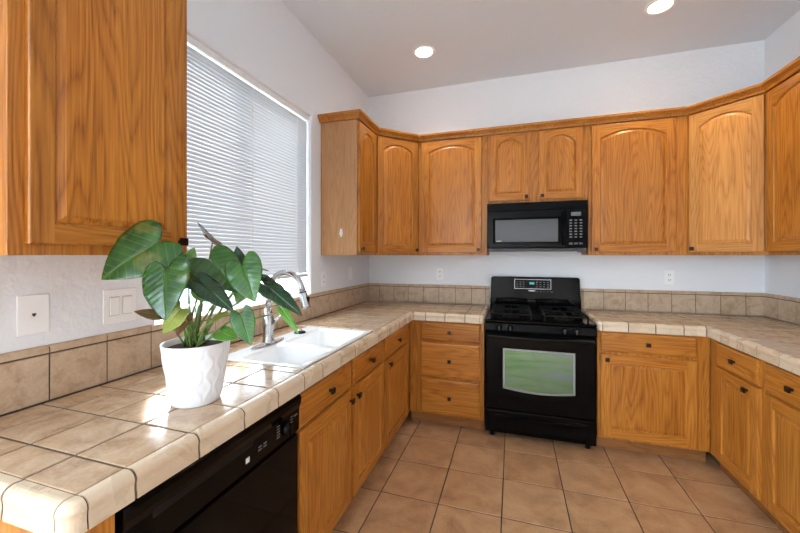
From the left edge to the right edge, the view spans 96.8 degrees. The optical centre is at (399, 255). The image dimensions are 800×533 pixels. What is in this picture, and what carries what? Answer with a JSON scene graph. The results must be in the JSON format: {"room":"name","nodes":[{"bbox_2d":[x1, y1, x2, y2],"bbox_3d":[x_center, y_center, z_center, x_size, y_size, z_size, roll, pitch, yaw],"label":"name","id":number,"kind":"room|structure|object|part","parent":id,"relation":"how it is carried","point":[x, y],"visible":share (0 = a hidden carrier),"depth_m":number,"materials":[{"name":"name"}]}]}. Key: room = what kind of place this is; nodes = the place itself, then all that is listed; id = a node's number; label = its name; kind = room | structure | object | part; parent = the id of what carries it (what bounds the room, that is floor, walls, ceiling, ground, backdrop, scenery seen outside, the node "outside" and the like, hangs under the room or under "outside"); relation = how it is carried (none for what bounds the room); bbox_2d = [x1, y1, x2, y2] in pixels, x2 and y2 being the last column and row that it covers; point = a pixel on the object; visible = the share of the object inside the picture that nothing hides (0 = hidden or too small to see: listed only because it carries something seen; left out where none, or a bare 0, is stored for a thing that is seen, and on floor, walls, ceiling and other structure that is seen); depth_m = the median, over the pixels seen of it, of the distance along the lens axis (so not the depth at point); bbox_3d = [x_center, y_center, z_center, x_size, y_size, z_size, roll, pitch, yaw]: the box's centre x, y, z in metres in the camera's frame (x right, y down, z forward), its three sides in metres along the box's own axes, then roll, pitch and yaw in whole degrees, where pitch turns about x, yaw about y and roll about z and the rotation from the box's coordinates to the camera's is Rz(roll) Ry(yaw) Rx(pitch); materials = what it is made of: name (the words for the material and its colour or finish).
{"room":"kitchen","nodes":[
{"label":"kitchen","id":0,"kind":"room"},
{"bbox_2d":[0,0,368,414],"bbox_3d":[-1.340,-0.135,0.801,0.150,3.060,6.517,0,0,18],"label":"wall","id":1,"kind":"structure","parent":0,"point":[263,39],"depth_m":2.00,"materials":[{"name":"white paint"}]},
{"bbox_2d":[17,294,48,336],"bbox_3d":[-1.156,0.187,1.120,0.006,0.125,0.080,0,0,18],"label":"phone jack plate","id":2,"kind":"object","parent":1,"relation":"attached to","point":[32,310],"visible":1,"depth_m":1.12,"materials":[{"name":"white plastic"}]},
{"bbox_2d":[0,0,188,254],"bbox_3d":[-0.976,-0.525,1.103,0.357,1.050,0.483,0,0,18],"label":"upper cabinet","id":3,"kind":"object","parent":1,"relation":"attached to","point":[93,93],"visible":0.94,"depth_m":0.98,"materials":[{"name":"brown wood"}]},
{"bbox_3d":[-0.835,-0.532,1.060,0.008,0.895,0.310,0,0,18],"label":"panel","id":4,"kind":"part","parent":3,"relation":"part of","materials":[{"name":"brown wood"}]},
{"bbox_3d":[-0.759,-0.047,1.239,0.026,0.027,0.027,0,0,18],"label":"knob","id":5,"kind":"part","parent":3,"relation":"part of","materials":[{"name":"brown metal"}]},
{"bbox_2d":[103,287,135,324],"bbox_3d":[-1.075,0.193,1.367,0.010,0.128,0.122,0,0,18],"label":"light switch","id":6,"kind":"object","parent":1,"relation":"attached to","point":[119,305],"visible":1,"depth_m":1.36,"materials":[{"name":"white plastic"}]},
{"bbox_2d":[167,34,308,288],"bbox_3d":[-0.877,-0.440,2.096,0.048,1.198,1.195,0,0,18],"label":"window blind","id":7,"kind":"object","parent":1,"relation":"attached to","point":[247,145],"visible":0.59,"depth_m":2.03,"materials":[{"name":"white paint"}]},
{"bbox_3d":[-0.880,0.148,2.100,0.026,0.022,1.188,0,0,18],"label":"rail","id":8,"kind":"part","parent":7,"relation":"part of","materials":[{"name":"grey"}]},
{"bbox_3d":[-0.729,-0.431,2.523,0.002,1.157,0.002,0,0,18],"label":"cord","id":9,"kind":"part","parent":7,"relation":"part of","materials":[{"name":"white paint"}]},
{"bbox_2d":[181,273,300,311],"bbox_3d":[-0.958,-0.377,2.121,0.060,1.325,1.203,0,0,18],"label":"window","id":10,"kind":"structure","parent":1,"relation":"in","point":[295,290],"depth_m":2.12,"materials":[{"name":"white paint"}]},
{"bbox_2d":[0,283,489,415],"bbox_3d":[-0.196,0.381,2.111,1.236,0.180,3.026,0,0,18],"label":"tile backsplash","id":11,"kind":"structure","parent":1,"relation":"attached to","point":[29,377],"depth_m":1.35,"materials":[{"name":"brown tile"}]},
{"bbox_2d":[321,272,325,286],"bbox_3d":[-0.610,0.190,2.837,0.008,0.117,0.072,0,0,18],"label":"wall outlet","id":12,"kind":"object","parent":1,"relation":"attached to","point":[323,274],"visible":1,"depth_m":2.83,"materials":[{"name":"white plastic"}]},
{"bbox_2d":[321,119,375,254],"bbox_3d":[-0.398,-0.525,2.924,0.357,1.050,0.376,0,0,18],"label":"upper cabinet","id":13,"kind":"object","parent":1,"relation":"attached to","point":[348,147],"visible":0.99,"depth_m":2.76,"materials":[{"name":"brown wood"}]},
{"bbox_3d":[-0.262,-0.524,2.880,0.019,1.002,0.350,0,0,18],"label":"door","id":14,"kind":"part","parent":13,"relation":"part of","materials":[{"name":"brown wood"}]},
{"bbox_3d":[-0.258,-0.530,2.879,0.008,0.884,0.220,0,0,18],"label":"panel","id":15,"kind":"part","parent":13,"relation":"part of","materials":[{"name":"brown wood"}]},
{"bbox_2d":[317,56,799,141],"bbox_3d":[0.865,-1.064,2.556,2.988,0.054,0.926,0,0,18],"label":"crown molding","id":16,"kind":"structure","parent":13,"relation":"attached to","point":[793,67],"depth_m":2.74,"materials":[{"name":"brown wood"}]},
{"bbox_2d":[348,267,351,279],"bbox_3d":[-0.462,0.170,3.306,0.008,0.117,0.072,0,0,18],"label":"wall plate","id":17,"kind":"object","parent":1,"relation":"attached to","point":[349,268],"visible":1,"depth_m":3.30,"materials":[{"name":"white plastic"}]},
{"bbox_2d":[281,0,799,96],"bbox_3d":[0.283,-1.725,0.208,3.902,0.120,6.967,0,0,18],"label":"ceiling","id":18,"kind":"structure","parent":0,"point":[374,42],"depth_m":2.67,"materials":[{"name":"white paint"}]},
{"bbox_2d":[413,46,434,58],"bbox_3d":[0.196,-1.661,2.908,0.180,0.006,0.180,0,0,18],"label":"recessed light","id":19,"kind":"object","parent":18,"relation":"in","point":[423,52],"visible":1,"depth_m":2.90,"materials":[{"name":"white paint"}]},
{"bbox_2d":[644,0,676,15],"bbox_3d":[1.737,-1.661,2.371,0.180,0.006,0.180,0,0,18],"label":"recessed light","id":20,"kind":"object","parent":18,"relation":"in","point":[656,7],"visible":1,"depth_m":2.37,"materials":[{"name":"white paint"}]},
{"bbox_2d":[331,393,782,532],"bbox_3d":[0.283,1.455,0.208,3.902,0.120,6.967,0,0,18],"label":"floor","id":21,"kind":"structure","parent":0,"point":[431,477],"depth_m":2.11,"materials":[{"name":"brown tile"}]},
{"bbox_2d":[0,514,114,532],"bbox_3d":[-0.918,0.966,0.817,0.639,0.857,0.067,0,0,18],"label":"cabinet end panel","id":22,"kind":"object","parent":21,"relation":"on","point":[108,525],"visible":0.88,"depth_m":0.74,"materials":[{"name":"brown wood"}]},
{"bbox_2d":[115,394,300,532],"bbox_3d":[-0.753,0.966,1.155,0.605,0.857,0.663,0,0,18],"label":"dishwasher","id":23,"kind":"object","parent":21,"relation":"on","point":[248,483],"visible":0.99,"depth_m":1.08,"materials":[{"name":"black"}]},
{"bbox_3d":[-0.513,0.983,1.079,0.030,0.575,0.659,0,0,18],"label":"door panel","id":24,"kind":"part","parent":23,"relation":"part of","materials":[{"name":"black metal"}]},
{"bbox_2d":[296,340,383,532],"bbox_3d":[-0.524,0.966,1.960,0.630,0.857,0.994,0,0,18],"label":"base cabinet","id":25,"kind":"object","parent":21,"relation":"on","point":[340,433],"visible":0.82,"depth_m":1.72,"materials":[{"name":"brown wood"}]},
{"bbox_3d":[-0.333,0.998,1.637,0.019,0.585,0.470,0,0,18],"label":"door","id":26,"kind":"part","parent":25,"relation":"part of","materials":[{"name":"brown wood"}]},
{"bbox_3d":[-0.333,0.622,1.637,0.019,0.137,0.470,0,0,18],"label":"drawer","id":27,"kind":"part","parent":25,"relation":"part of","materials":[{"name":"brown wood"}]},
{"bbox_3d":[-0.329,0.998,1.636,0.008,0.455,0.340,0,0,18],"label":"panel","id":28,"kind":"part","parent":25,"relation":"part of","materials":[{"name":"brown wood"}]},
{"bbox_3d":[-0.312,0.622,1.631,0.026,0.027,0.027,0,0,18],"label":"knob","id":29,"kind":"part","parent":25,"relation":"part of","materials":[{"name":"brown metal"}]},
{"bbox_3d":[-0.182,0.622,2.115,0.019,0.137,0.464,0,0,18],"label":"drawer","id":30,"kind":"part","parent":25,"relation":"part of","materials":[{"name":"brown wood"}]},
{"bbox_3d":[-0.182,0.998,2.115,0.019,0.585,0.464,0,0,18],"label":"door","id":31,"kind":"part","parent":25,"relation":"part of","materials":[{"name":"brown wood"}]},
{"bbox_3d":[-0.178,0.998,2.114,0.008,0.455,0.334,0,0,18],"label":"panel","id":32,"kind":"part","parent":25,"relation":"part of","materials":[{"name":"brown wood"}]},
{"bbox_2d":[382,323,408,449],"bbox_3d":[-0.276,0.966,2.742,0.630,0.857,0.645,0,0,18],"label":"base cabinet","id":33,"kind":"object","parent":21,"relation":"on","point":[396,345],"visible":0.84,"depth_m":2.56,"materials":[{"name":"brown wood"}]},
{"bbox_3d":[-0.022,0.622,2.617,0.019,0.137,0.531,0,0,18],"label":"drawer","id":34,"kind":"part","parent":33,"relation":"part of","materials":[{"name":"brown wood"}]},
{"bbox_3d":[-0.018,0.998,2.615,0.008,0.455,0.401,0,0,18],"label":"panel","id":35,"kind":"part","parent":33,"relation":"part of","materials":[{"name":"brown wood"}]},
{"bbox_2d":[410,320,485,429],"bbox_3d":[0.453,0.966,3.136,0.608,0.857,0.630,0,0,18],"label":"base cabinet","id":36,"kind":"object","parent":21,"relation":"on","point":[447,359],"visible":0.96,"depth_m":2.86,"materials":[{"name":"brown wood"}]},
{"bbox_2d":[0,300,488,532],"bbox_3d":[-0.196,0.503,2.110,1.234,0.064,3.026,0,0,18],"label":"countertop","id":37,"kind":"structure","parent":36,"relation":"on","point":[69,463],"depth_m":0.98,"materials":[{"name":"brown tile"}]},
{"bbox_2d":[101,220,302,408],"bbox_3d":[-0.547,0.177,1.080,0.530,0.588,0.340,0,0,18],"label":"potted plant","id":38,"kind":"object","parent":37,"relation":"on","point":[194,364],"visible":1,"depth_m":1.07,"materials":[{"name":"green plant"}]},
{"bbox_3d":[-0.697,0.233,1.083,0.006,0.126,0.129,0,0,4],"label":"stem","id":39,"kind":"part","parent":38,"relation":"part of","materials":[{"name":"green plant"}]},
{"bbox_3d":[-0.704,0.129,1.103,0.006,0.332,0.100,0,0,28],"label":"stem","id":40,"kind":"part","parent":38,"relation":"part of","materials":[{"name":"green plant"}]},
{"bbox_3d":[-0.661,0.172,1.067,0.053,0.246,0.129,0,0,18],"label":"stem","id":41,"kind":"part","parent":38,"relation":"part of","materials":[{"name":"green plant"}]},
{"bbox_3d":[-0.693,0.158,1.167,0.007,0.272,0.085,0,0,-35],"label":"stem","id":42,"kind":"part","parent":38,"relation":"part of","materials":[{"name":"green plant"}]},
{"bbox_3d":[-0.640,0.191,1.098,0.142,0.209,0.061,0,0,18],"label":"stem","id":43,"kind":"part","parent":38,"relation":"part of","materials":[{"name":"green plant"}]},
{"bbox_3d":[-0.656,0.242,1.117,0.007,0.106,0.077,0,0,-1],"label":"stem","id":44,"kind":"part","parent":38,"relation":"part of","materials":[{"name":"green plant"}]},
{"bbox_3d":[-0.665,0.376,1.160,0.201,0.192,0.200,0,0,18],"label":"pot","id":45,"kind":"part","parent":38,"relation":"part of","materials":[{"name":"white ceramic"}]},
{"bbox_3d":[-0.645,0.158,1.150,0.105,0.274,0.007,0,0,22],"label":"stem","id":46,"kind":"part","parent":38,"relation":"part of","materials":[{"name":"green plant"}]},
{"bbox_3d":[-0.639,0.173,1.137,0.068,0.242,0.007,0,0,30],"label":"stem","id":47,"kind":"part","parent":38,"relation":"part of","materials":[{"name":"green plant"}]},
{"bbox_3d":[-0.648,0.121,1.176,0.006,0.346,0.061,0,0,32],"label":"stem","id":48,"kind":"part","parent":38,"relation":"part of","materials":[{"name":"green plant"}]},
{"bbox_3d":[-0.588,0.158,1.148,0.105,0.274,0.083,0,0,18],"label":"stem","id":49,"kind":"part","parent":38,"relation":"part of","materials":[{"name":"green plant"}]},
{"bbox_3d":[-0.615,0.241,1.120,0.158,0.109,0.006,0,0,39],"label":"stem","id":50,"kind":"part","parent":38,"relation":"part of","materials":[{"name":"green plant"}]},
{"bbox_3d":[-0.623,0.269,1.146,0.133,0.054,0.006,0,0,23],"label":"stem","id":51,"kind":"part","parent":38,"relation":"part of","materials":[{"name":"green plant"}]},
{"bbox_3d":[-0.579,0.169,1.181,0.115,0.253,0.122,0,0,18],"label":"stem","id":52,"kind":"part","parent":38,"relation":"part of","materials":[{"name":"green plant"}]},
{"bbox_3d":[-0.591,0.165,1.132,0.221,0.261,0.006,0,0,18],"label":"stem","id":53,"kind":"part","parent":38,"relation":"part of","materials":[{"name":"green plant"}]},
{"bbox_3d":[-0.554,0.195,1.125,0.282,0.203,0.040,0,0,18],"label":"stem","id":54,"kind":"part","parent":38,"relation":"part of","materials":[{"name":"green plant"}]},
{"bbox_3d":[-0.559,0.238,1.117,0.229,0.116,0.006,0,0,36],"label":"stem","id":55,"kind":"part","parent":38,"relation":"part of","materials":[{"name":"green plant"}]},
{"bbox_3d":[-0.509,0.234,1.120,0.310,0.124,0.039,0,0,18],"label":"stem","id":56,"kind":"part","parent":38,"relation":"part of","materials":[{"name":"green plant"}]},
{"bbox_2d":[251,270,310,349],"bbox_3d":[-0.591,0.272,1.840,0.286,0.394,0.256,0,0,18],"label":"kitchen faucet","id":57,"kind":"object","parent":37,"relation":"on","point":[268,322],"visible":0.84,"depth_m":1.84,"materials":[{"name":"silver metal"}]},
{"bbox_3d":[-0.694,0.465,1.873,0.060,0.008,0.256,0,0,18],"label":"deck plate","id":58,"kind":"part","parent":57,"relation":"part of","materials":[{"name":"silver metal"}]},
{"bbox_2d":[227,327,370,368],"bbox_3d":[-0.508,0.560,1.911,0.454,0.182,0.761,0,0,18],"label":"sink","id":59,"kind":"object","parent":37,"relation":"in","point":[298,351],"visible":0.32,"depth_m":1.85,"materials":[{"name":"white ceramic"}]},
{"bbox_2d":[294,329,305,333],"bbox_3d":[-0.606,0.458,2.146,0.068,0.022,0.068,0,0,18],"label":"cover","id":60,"kind":"object","parent":59,"relation":"on","point":[300,331],"visible":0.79,"depth_m":2.13,"materials":[{"name":"silver metal"}]},
{"bbox_3d":[0.401,1.147,2.859,0.479,0.280,0.019,0,0,18],"label":"drawer","id":61,"kind":"part","parent":36,"relation":"part of","materials":[{"name":"brown wood"}]},
{"bbox_3d":[0.401,0.850,2.859,0.479,0.276,0.019,0,0,18],"label":"drawer","id":62,"kind":"part","parent":36,"relation":"part of","materials":[{"name":"brown wood"}]},
{"bbox_3d":[0.401,0.621,2.859,0.479,0.148,0.019,0,0,18],"label":"drawer","id":63,"kind":"part","parent":36,"relation":"part of","materials":[{"name":"brown wood"}]},
{"bbox_2d":[485,276,596,448],"bbox_3d":[1.109,0.795,2.894,0.769,1.200,0.723,0,0,18],"label":"gas range","id":64,"kind":"object","parent":21,"relation":"on","point":[540,345],"visible":1,"depth_m":2.64,"materials":[{"name":"black metal"}]},
{"bbox_3d":[1.183,0.258,3.172,0.310,0.090,0.006,0,0,18],"label":"display panel","id":65,"kind":"part","parent":64,"relation":"part of","materials":[{"name":"grey metal"}]},
{"bbox_3d":[1.017,1.220,2.604,0.647,0.033,0.020,0,0,18],"label":"drawer pull","id":66,"kind":"part","parent":64,"relation":"part of","materials":[{"name":"black metal"}]},
{"bbox_3d":[1.026,1.262,2.630,0.763,0.171,0.034,0,0,18],"label":"storage drawer","id":67,"kind":"part","parent":64,"relation":"part of","materials":[{"name":"black metal"}]},
{"bbox_3d":[1.026,0.878,2.630,0.763,0.578,0.034,0,0,18],"label":"oven door","id":68,"kind":"part","parent":64,"relation":"part of","materials":[{"name":"black metal"}]},
{"bbox_3d":[1.010,0.608,2.581,0.727,0.029,0.068,0,0,18],"label":"handle","id":69,"kind":"part","parent":64,"relation":"part of","materials":[{"name":"black metal"}]},
{"bbox_2d":[485,304,596,326],"bbox_3d":[1.114,0.476,2.909,0.769,0.063,0.640,0,0,18],"label":"cooktop","id":70,"kind":"object","parent":64,"relation":"in","point":[521,315],"depth_m":2.75,"materials":[{"name":"black metal"}]},
{"bbox_3d":[1.176,0.545,2.538,0.044,0.044,0.026,0,0,18],"label":"knob","id":71,"kind":"part","parent":64,"relation":"part of","materials":[{"name":"black"}]},
{"bbox_3d":[1.252,0.545,2.514,0.044,0.044,0.026,0,0,18],"label":"knob","id":72,"kind":"part","parent":64,"relation":"part of","materials":[{"name":"black"}]},
{"bbox_2d":[596,330,709,461],"bbox_3d":[1.813,0.966,2.704,0.665,0.857,0.630,0,0,18],"label":"base cabinet","id":73,"kind":"object","parent":21,"relation":"on","point":[653,390],"visible":0.92,"depth_m":2.43,"materials":[{"name":"brown wood"}]},
{"bbox_3d":[1.702,0.995,2.442,0.440,0.454,0.008,0,0,18],"label":"panel","id":74,"kind":"part","parent":73,"relation":"part of","materials":[{"name":"brown wood"}]},
{"bbox_3d":[1.703,0.614,2.446,0.570,0.138,0.019,0,0,18],"label":"drawer","id":75,"kind":"part","parent":73,"relation":"part of","materials":[{"name":"brown wood"}]},
{"bbox_3d":[1.703,0.995,2.446,0.570,0.584,0.019,0,0,18],"label":"door","id":76,"kind":"part","parent":73,"relation":"part of","materials":[{"name":"brown wood"}]},
{"bbox_2d":[581,309,799,375],"bbox_3d":[1.899,0.503,1.971,1.284,0.064,2.025,0,0,18],"label":"countertop","id":77,"kind":"structure","parent":73,"relation":"on","point":[775,342],"depth_m":2.38,"materials":[{"name":"brown tile"}]},
{"bbox_2d":[710,338,777,526],"bbox_3d":[2.226,0.966,2.009,0.630,0.857,0.532,0,0,18],"label":"base cabinet","id":78,"kind":"object","parent":21,"relation":"on","point":[737,377],"visible":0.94,"depth_m":2.02,"materials":[{"name":"brown wood"}]},
{"bbox_3d":[1.926,0.619,2.061,0.026,0.027,0.027,0,0,18],"label":"knob","id":79,"kind":"part","parent":78,"relation":"part of","materials":[{"name":"brown metal"}]},
{"bbox_3d":[1.944,0.995,2.056,0.008,0.454,0.270,0,0,18],"label":"panel","id":80,"kind":"part","parent":78,"relation":"part of","materials":[{"name":"brown wood"}]},
{"bbox_3d":[1.948,0.995,2.054,0.019,0.584,0.400,0,0,18],"label":"door","id":81,"kind":"part","parent":78,"relation":"part of","materials":[{"name":"brown wood"}]},
{"bbox_3d":[1.948,0.619,2.054,0.019,0.140,0.400,0,0,18],"label":"drawer","id":82,"kind":"part","parent":78,"relation":"part of","materials":[{"name":"brown wood"}]},
{"bbox_3d":[1.891,0.740,1.950,0.026,0.027,0.027,0,0,18],"label":"knob","id":83,"kind":"part","parent":78,"relation":"part of","materials":[{"name":"brown metal"}]},
{"bbox_2d":[765,361,799,532],"bbox_3d":[2.015,0.966,1.344,0.630,0.857,0.860,0,0,18],"label":"base cabinet","id":84,"kind":"object","parent":21,"relation":"on","point":[782,386],"visible":0.99,"depth_m":1.69,"materials":[{"name":"brown wood"}]},
{"bbox_3d":[1.812,0.619,1.627,0.019,0.140,0.387,0,0,18],"label":"drawer","id":85,"kind":"part","parent":84,"relation":"part of","materials":[{"name":"brown wood"}]},
{"bbox_3d":[1.808,0.995,1.628,0.008,0.454,0.257,0,0,18],"label":"panel","id":86,"kind":"part","parent":84,"relation":"part of","materials":[{"name":"brown wood"}]},
{"bbox_3d":[1.791,0.619,1.634,0.026,0.027,0.027,0,0,18],"label":"knob","id":87,"kind":"part","parent":84,"relation":"part of","materials":[{"name":"brown metal"}]},
{"bbox_2d":[369,40,764,392],"bbox_3d":[1.268,-0.135,3.314,3.302,3.060,0.150,0,0,18],"label":"wall","id":88,"kind":"structure","parent":0,"point":[686,78],"depth_m":3.13,"materials":[{"name":"white paint"}]},
{"bbox_2d":[375,135,418,254],"bbox_3d":[-0.118,-0.525,3.353,0.632,1.050,0.610,0,0,18],"label":"upper cabinet","id":89,"kind":"object","parent":88,"relation":"attached to","point":[397,160],"visible":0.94,"depth_m":3.15,"materials":[{"name":"brown wood"}]},
{"bbox_3d":[-0.015,-0.530,3.152,0.274,0.884,0.008,0,0,-27],"label":"panel","id":90,"kind":"part","parent":89,"relation":"part of","materials":[{"name":"brown wood"}]},
{"bbox_2d":[436,268,443,279],"bbox_3d":[0.395,0.183,3.507,0.072,0.117,0.008,0,0,18],"label":"wall outlet","id":91,"kind":"object","parent":88,"relation":"attached to","point":[439,271],"visible":1,"depth_m":3.50,"materials":[{"name":"white plastic"}]},
{"bbox_2d":[419,136,488,254],"bbox_3d":[0.503,-0.525,3.292,0.612,1.050,0.347,0,0,18],"label":"upper cabinet","id":92,"kind":"object","parent":88,"relation":"attached to","point":[452,172],"visible":0.98,"depth_m":3.15,"materials":[{"name":"brown wood"}]},
{"bbox_3d":[0.452,-0.530,3.159,0.406,0.884,0.008,0,0,18],"label":"panel","id":93,"kind":"part","parent":92,"relation":"part of","materials":[{"name":"brown wood"}]},
{"bbox_2d":[487,126,587,203],"bbox_3d":[1.170,-0.744,3.081,0.783,0.613,0.347,0,0,18],"label":"upper cabinet","id":94,"kind":"object","parent":88,"relation":"attached to","point":[551,164],"visible":0.99,"depth_m":2.94,"materials":[{"name":"brown wood"}]},
{"bbox_3d":[0.928,-0.744,3.013,0.328,0.563,0.019,0,0,18],"label":"door","id":95,"kind":"part","parent":94,"relation":"part of","materials":[{"name":"brown wood"}]},
{"bbox_3d":[0.927,-0.750,3.009,0.210,0.457,0.008,0,0,18],"label":"panel","id":96,"kind":"part","parent":94,"relation":"part of","materials":[{"name":"brown wood"}]},
{"bbox_2d":[487,200,587,251],"bbox_3d":[1.150,-0.229,3.042,0.766,0.411,0.432,0,0,18],"label":"microwave oven","id":97,"kind":"object","parent":94,"relation":"attached to","point":[549,226],"visible":1,"depth_m":2.88,"materials":[{"name":"black"}]},
{"bbox_3d":[1.024,-0.214,2.909,0.599,0.306,0.024,0,0,18],"label":"door","id":98,"kind":"part","parent":97,"relation":"part of","materials":[{"name":"black"}]},
{"bbox_3d":[1.287,-0.215,2.793,0.019,0.270,0.041,0,0,18],"label":"handle","id":99,"kind":"part","parent":97,"relation":"part of","materials":[{"name":"black plastic"}]},
{"bbox_3d":[1.389,-0.214,2.794,0.155,0.306,0.022,0,0,18],"label":"control panel","id":100,"kind":"part","parent":97,"relation":"part of","materials":[{"name":"black plastic"}]},
{"bbox_3d":[1.305,-0.750,2.889,0.212,0.457,0.008,0,0,18],"label":"panel","id":101,"kind":"part","parent":94,"relation":"part of","materials":[{"name":"brown wood"}]},
{"bbox_3d":[1.307,-0.744,2.893,0.330,0.563,0.019,0,0,18],"label":"door","id":102,"kind":"part","parent":94,"relation":"part of","materials":[{"name":"brown wood"}]},
{"bbox_2d":[581,116,687,254],"bbox_3d":[1.861,-0.525,2.862,0.664,1.050,0.347,0,0,18],"label":"upper cabinet","id":103,"kind":"object","parent":88,"relation":"attached to","point":[637,203],"visible":0.97,"depth_m":2.72,"materials":[{"name":"brown wood"}]},
{"bbox_3d":[1.792,-0.530,2.735,0.432,0.884,0.008,0,0,18],"label":"panel","id":104,"kind":"part","parent":103,"relation":"part of","materials":[{"name":"brown wood"}]},
{"bbox_2d":[664,270,673,284],"bbox_3d":[2.221,0.183,2.928,0.072,0.117,0.008,0,0,18],"label":"wall outlet","id":105,"kind":"object","parent":88,"relation":"attached to","point":[668,274],"visible":1,"depth_m":2.93,"materials":[{"name":"white plastic"}]},
{"bbox_2d":[688,92,768,254],"bbox_3d":[2.426,-0.525,2.546,0.626,1.050,0.610,0,0,18],"label":"upper cabinet","id":106,"kind":"object","parent":88,"relation":"attached to","point":[727,144],"visible":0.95,"depth_m":2.42,"materials":[{"name":"brown wood"}]},
{"bbox_3d":[2.228,-0.530,2.441,0.008,0.884,0.274,0,0,-27],"label":"panel","id":107,"kind":"part","parent":106,"relation":"part of","materials":[{"name":"brown wood"}]},
{"bbox_2d":[765,10,799,320],"bbox_3d":[1.951,-0.135,-0.243,0.150,3.060,6.517,0,0,18],"label":"wall","id":108,"kind":"structure","parent":0,"point":[782,272],"depth_m":2.55,"materials":[{"name":"white paint"}]},
{"bbox_2d":[581,288,799,324],"bbox_3d":[1.899,0.381,1.971,1.285,0.180,2.026,0,0,18],"label":"tile backsplash","id":109,"kind":"structure","parent":108,"relation":"attached to","point":[779,307],"depth_m":2.87,"materials":[{"name":"brown tile"}]},
{"bbox_2d":[767,72,799,254],"bbox_3d":[2.370,-0.525,1.918,0.352,1.050,0.620,0,0,18],"label":"upper cabinet","id":110,"kind":"object","parent":108,"relation":"attached to","point":[783,101],"visible":0.95,"depth_m":2.10,"materials":[{"name":"brown wood"}]},
{"bbox_3d":[2.239,-0.530,1.984,0.008,0.884,0.415,0,0,18],"label":"panel","id":111,"kind":"part","parent":110,"relation":"part of","materials":[{"name":"brown wood"}]},
{"label":"outside","id":112,"kind":"structure","parent":0,"visible":0},
{"bbox_3d":[0.000,1.695,0.000,28.000,0.200,28.000,0,0,18],"label":"ground","id":113,"kind":"structure","parent":112,"visible":0},
{"bbox_2d":[180,289,198,305],"bbox_3d":[-4.634,0.720,1.994,0.160,1.750,9.000,0,0,18],"label":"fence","id":114,"kind":"object","parent":113,"relation":"on","point":[184,298],"visible":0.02,"depth_m":5.69,"materials":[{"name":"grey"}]}
]}

